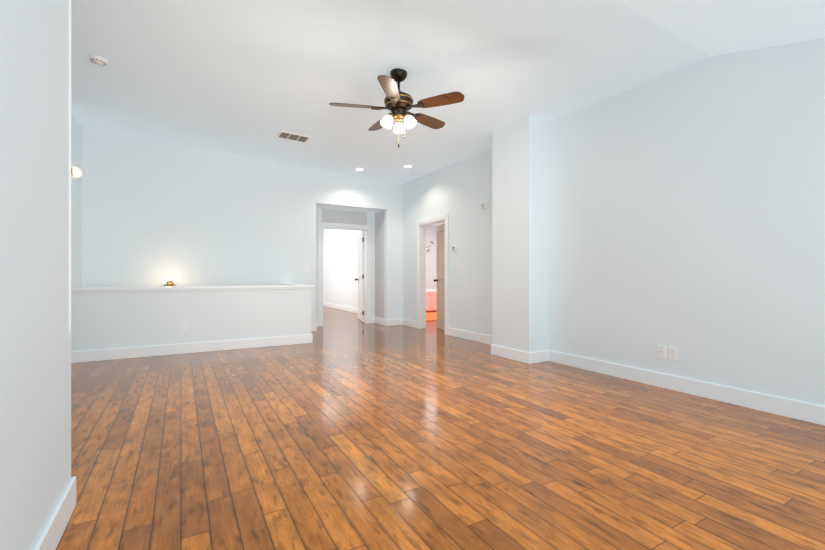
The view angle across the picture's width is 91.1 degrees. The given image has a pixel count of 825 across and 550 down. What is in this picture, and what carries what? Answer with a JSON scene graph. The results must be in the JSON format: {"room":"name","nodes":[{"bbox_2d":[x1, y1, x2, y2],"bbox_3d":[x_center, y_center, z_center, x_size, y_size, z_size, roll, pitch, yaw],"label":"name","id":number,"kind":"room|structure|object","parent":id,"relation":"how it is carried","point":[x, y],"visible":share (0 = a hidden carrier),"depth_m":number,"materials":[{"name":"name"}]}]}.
{"room":"empty living room","nodes":[
{"label":"empty living room","id":0,"kind":"room"},
{"bbox_2d":[0,0,70,549],"bbox_3d":[-0.678,-0.750,0.159,0.160,3.600,3.750,0,0,-30],"label":"wall","id":1,"kind":"structure","parent":0,"point":[35,257],"depth_m":1.37,"materials":[{"name":"white paint"}]},
{"bbox_2d":[33,476,75,549],"bbox_3d":[-0.606,0.983,0.210,0.016,0.135,3.766,0,0,-30],"label":"baseboard","id":2,"kind":"structure","parent":1,"relation":"attached to","point":[52,532],"depth_m":1.59,"materials":[{"name":"white wood"}]},
{"bbox_2d":[71,114,81,287],"bbox_3d":[-4.582,-0.750,5.357,0.140,3.600,1.150,0,0,-30],"label":"wall","id":3,"kind":"structure","parent":0,"point":[76,210],"depth_m":5.58,"materials":[{"name":"white paint"}]},
{"bbox_2d":[71,166,81,177],"bbox_3d":[-4.449,-1.360,5.370,0.105,0.150,0.150,0,0,-30],"label":"sconce","id":4,"kind":"object","parent":3,"relation":"attached to","point":[76,172],"visible":1,"depth_m":5.33,"materials":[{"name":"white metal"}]},
{"bbox_2d":[71,289,310,351],"bbox_3d":[-5.005,0.620,4.373,7.850,0.860,0.140,0,0,-30],"label":"wall","id":5,"kind":"structure","parent":0,"point":[108,320],"depth_m":5.41,"materials":[{"name":"white paint"}]},
{"bbox_2d":[181,323,186,331],"bbox_3d":[-3.049,0.695,5.405,0.072,0.116,0.008,0,0,-30],"label":"outlet","id":6,"kind":"object","parent":5,"relation":"attached to","point":[183,326],"visible":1,"depth_m":5.40,"materials":[{"name":"white plastic"}]},
{"bbox_2d":[71,334,312,362],"bbox_3d":[-4.959,0.983,4.309,7.866,0.135,0.016,0,0,-30],"label":"baseboard","id":7,"kind":"structure","parent":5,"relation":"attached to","point":[115,354],"depth_m":5.40,"materials":[{"name":"white wood"}]},
{"bbox_2d":[71,284,313,292],"bbox_3d":[-4.988,0.185,4.385,7.891,0.060,0.216,0,0,-30],"label":"trim","id":8,"kind":"structure","parent":5,"relation":"on","point":[174,288],"depth_m":5.38,"materials":[{"name":"white wood"}]},
{"bbox_2d":[82,129,402,323],"bbox_3d":[-4.641,-0.750,6.055,10.150,3.600,0.120,0,0,-30],"label":"wall","id":9,"kind":"structure","parent":0,"point":[155,213],"depth_m":6.71,"materials":[{"name":"white paint"}]},
{"bbox_2d":[163,279,176,286],"bbox_3d":[-3.824,0.131,6.388,0.188,0.148,0.114,0,0,-30],"label":"sconce","id":10,"kind":"object","parent":9,"relation":"attached to","point":[169,283],"visible":0.92,"depth_m":6.40,"materials":[{"name":"gold metal"}]},
{"bbox_2d":[311,324,315,330],"bbox_3d":[-2.003,0.983,7.485,0.450,0.135,0.016,0,0,-30],"label":"baseboard","id":11,"kind":"structure","parent":9,"relation":"attached to","point":[313,327],"depth_m":7.56,"materials":[{"name":"white wood"}]},
{"bbox_2d":[387,319,401,325],"bbox_3d":[-0.369,0.983,8.418,0.354,0.135,0.016,0,0,-30],"label":"baseboard","id":12,"kind":"structure","parent":9,"relation":"attached to","point":[392,322],"depth_m":8.40,"materials":[{"name":"white wood"}]},
{"bbox_2d":[323,228,361,307],"bbox_3d":[-1.814,-0.750,11.760,0.120,3.600,5.780,0,0,-30],"label":"wall","id":13,"kind":"structure","parent":0,"point":[340,264],"depth_m":12.29,"materials":[{"name":"white paint"}]},
{"bbox_2d":[323,302,357,312],"bbox_3d":[-1.873,0.983,11.726,0.016,0.135,5.780,0,0,-30],"label":"baseboard","id":14,"kind":"structure","parent":13,"relation":"attached to","point":[344,308],"depth_m":12.16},
{"bbox_2d":[316,208,374,319],"bbox_3d":[-1.575,-0.750,8.499,2.940,3.600,0.120,0,0,-30],"label":"wall","id":15,"kind":"structure","parent":0,"point":[342,217],"depth_m":8.59,"materials":[{"name":"paint"}]},
{"bbox_2d":[318,222,370,326],"bbox_3d":[-1.444,-0.011,8.572,1.178,2.129,0.161,0,0,-30],"label":"door frame","id":16,"kind":"structure","parent":15,"relation":"attached to","point":[366,229],"depth_m":8.66,"materials":[{"name":"white wood"}]},
{"bbox_2d":[355,231,363,321],"bbox_3d":[-1.194,0.033,9.357,0.200,2.014,0.972,0,0,-14],"label":"door","id":17,"kind":"structure","parent":15,"relation":"in","point":[360,279],"depth_m":9.15,"materials":[{"name":"white wood"}]},
{"bbox_2d":[316,204,383,212],"bbox_3d":[-1.348,-1.400,8.283,1.720,0.100,0.480,0,0,-30],"label":"soffit","id":18,"kind":"structure","parent":0,"point":[329,207],"depth_m":8.29,"materials":[{"name":"paint"}]},
{"bbox_2d":[375,211,383,318],"bbox_3d":[-0.653,-0.750,8.680,0.120,3.600,0.480,0,0,-30],"label":"wall","id":19,"kind":"structure","parent":0,"point":[379,264],"depth_m":8.65,"materials":[{"name":"paint"}]},
{"bbox_2d":[374,317,386,325],"bbox_3d":[-0.678,0.983,8.587,0.016,0.135,0.616,0,0,-30],"label":"baseboard","id":20,"kind":"structure","parent":19,"relation":"attached to","point":[380,321],"depth_m":8.57,"materials":[{"name":"white wood"}]},
{"bbox_2d":[402,319,416,327],"bbox_3d":[-0.062,0.983,8.255,0.016,0.135,0.605,0,0,-30],"label":"baseboard","id":21,"kind":"structure","parent":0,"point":[409,323],"depth_m":8.24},
{"bbox_2d":[426,225,435,288],"bbox_3d":[-0.010,-0.750,13.540,4.780,3.600,0.120,0,0,-30],"label":"wall","id":22,"kind":"structure","parent":0,"point":[430,259],"depth_m":13.84,"materials":[{"name":"white paint"}]},
{"bbox_2d":[56,306,824,549],"bbox_3d":[-1.849,1.100,6.257,15.400,0.100,15.700,0,0,-30],"label":"floor","id":23,"kind":"structure","parent":0,"point":[346,430],"depth_m":2.34,"materials":[{"name":"brown wood"}]},
{"bbox_2d":[426,310,435,320],"bbox_3d":[0.970,1.044,11.755,3.850,0.012,3.750,0,0,-30],"label":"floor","id":24,"kind":"structure","parent":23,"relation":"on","point":[430,315],"depth_m":10.38,"materials":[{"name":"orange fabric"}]},
{"bbox_2d":[426,289,435,310],"bbox_3d":[0.006,0.469,12.181,1.850,1.138,2.095,0,0,-30],"label":"bed","id":25,"kind":"object","parent":24,"relation":"on","point":[430,299],"visible":0.08,"depth_m":11.27,"materials":[{"name":"pink fabric"}]},
{"bbox_2d":[403,150,491,335],"bbox_3d":[0.784,-0.750,6.910,0.120,3.600,4.020,0,0,-30],"label":"wall","id":26,"kind":"structure","parent":0,"point":[468,186],"depth_m":6.74,"materials":[{"name":"white paint"}]},
{"bbox_2d":[416,213,448,334],"bbox_3d":[0.413,-0.011,7.556,0.161,2.129,1.088,0,0,-30],"label":"door frame","id":27,"kind":"structure","parent":26,"relation":"attached to","point":[422,224],"depth_m":7.91,"materials":[{"name":"white wood"}]},
{"bbox_2d":[434,223,444,329],"bbox_3d":[0.605,0.033,7.647,0.200,2.014,0.872,0,0,-15],"label":"door","id":28,"kind":"structure","parent":26,"relation":"in","point":[439,280],"depth_m":7.85,"materials":[{"name":"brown wood"}]},
{"bbox_2d":[480,202,486,208],"bbox_3d":[1.090,-1.065,6.221,0.034,0.090,0.130,0,0,-30],"label":"box","id":29,"kind":"object","parent":26,"relation":"attached to","point":[483,205],"visible":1,"depth_m":6.20,"materials":[{"name":"white plastic"}]},
{"bbox_2d":[71,0,824,183],"bbox_3d":[-2.487,-1.682,2.437,10.700,1.559,9.900,0,0,-30],"label":"ceiling","id":30,"kind":"structure","parent":0,"point":[250,78],"depth_m":3.74,"materials":[{"name":"paint"}]},
{"bbox_2d":[90,55,106,65],"bbox_3d":[-3.021,-2.056,3.894,0.132,0.041,0.132,3,-1,-30],"label":"smoke detector","id":31,"kind":"object","parent":30,"relation":"attached to","point":[98,60],"visible":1,"depth_m":3.87,"materials":[{"name":"white plastic"}]},
{"bbox_2d":[276,131,311,142],"bbox_3d":[-1.725,-2.003,5.879,0.440,0.015,0.300,3,-1,-30],"label":"ceiling vent","id":32,"kind":"object","parent":30,"relation":"in","point":[293,136],"visible":1,"depth_m":5.86,"materials":[{"name":"silver metal"}]},
{"bbox_2d":[329,68,463,147],"bbox_3d":[-0.153,-1.589,3.968,1.266,0.752,1.227,0,0,-30],"label":"ceiling fan","id":33,"kind":"object","parent":30,"relation":"hanging from","point":[398,103],"visible":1,"depth_m":3.84,"materials":[{"name":"brown wood"}]},
{"bbox_2d":[448,328,491,344],"bbox_3d":[1.040,0.983,6.325,0.016,0.135,1.679,0,0,-30],"label":"baseboard","id":34,"kind":"structure","parent":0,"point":[476,337],"depth_m":6.50,"materials":[{"name":"white wood"}]},
{"bbox_2d":[492,115,548,352],"bbox_3d":[1.425,-0.750,5.185,0.480,3.600,0.650,0,0,-30],"label":"column","id":35,"kind":"structure","parent":0,"point":[520,234],"depth_m":4.93,"materials":[{"name":"white paint"}]},
{"bbox_2d":[492,344,528,363],"bbox_3d":[1.209,0.983,5.062,0.016,0.135,0.650,0,0,-30],"label":"baseboard","id":36,"kind":"structure","parent":35,"relation":"attached to","point":[511,354],"depth_m":5.03,"materials":[{"name":"white wood"}]},
{"bbox_2d":[528,350,548,363],"bbox_3d":[1.518,0.983,4.855,0.346,0.135,0.016,0,0,-30],"label":"baseboard","id":37,"kind":"structure","parent":35,"relation":"attached to","point":[538,357],"depth_m":4.84,"materials":[{"name":"white wood"}]},
{"bbox_2d":[549,37,824,405],"bbox_3d":[2.905,-0.750,2.928,0.150,3.600,5.000,0,0,-30],"label":"wall","id":38,"kind":"structure","parent":0,"point":[687,211],"depth_m":3.48,"materials":[{"name":"white paint"}]},
{"bbox_2d":[657,345,665,357],"bbox_3d":[2.325,0.715,3.782,0.010,0.116,0.072,0,0,-30],"label":"outlet","id":39,"kind":"object","parent":38,"relation":"attached to","point":[661,351],"visible":1,"depth_m":3.78,"materials":[{"name":"white plastic"}]},
{"bbox_2d":[669,346,676,359],"bbox_3d":[2.375,0.715,3.696,0.008,0.116,0.072,0,0,-30],"label":"outlet","id":40,"kind":"object","parent":38,"relation":"attached to","point":[672,353],"visible":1,"depth_m":3.69,"materials":[{"name":"white plastic"}]},
{"bbox_2d":[549,350,824,425],"bbox_3d":[2.865,0.983,2.830,0.016,0.135,4.870,0,0,-30],"label":"baseboard","id":41,"kind":"structure","parent":38,"relation":"attached to","point":[800,410],"depth_m":3.46,"materials":[{"name":"white wood"}]}
]}

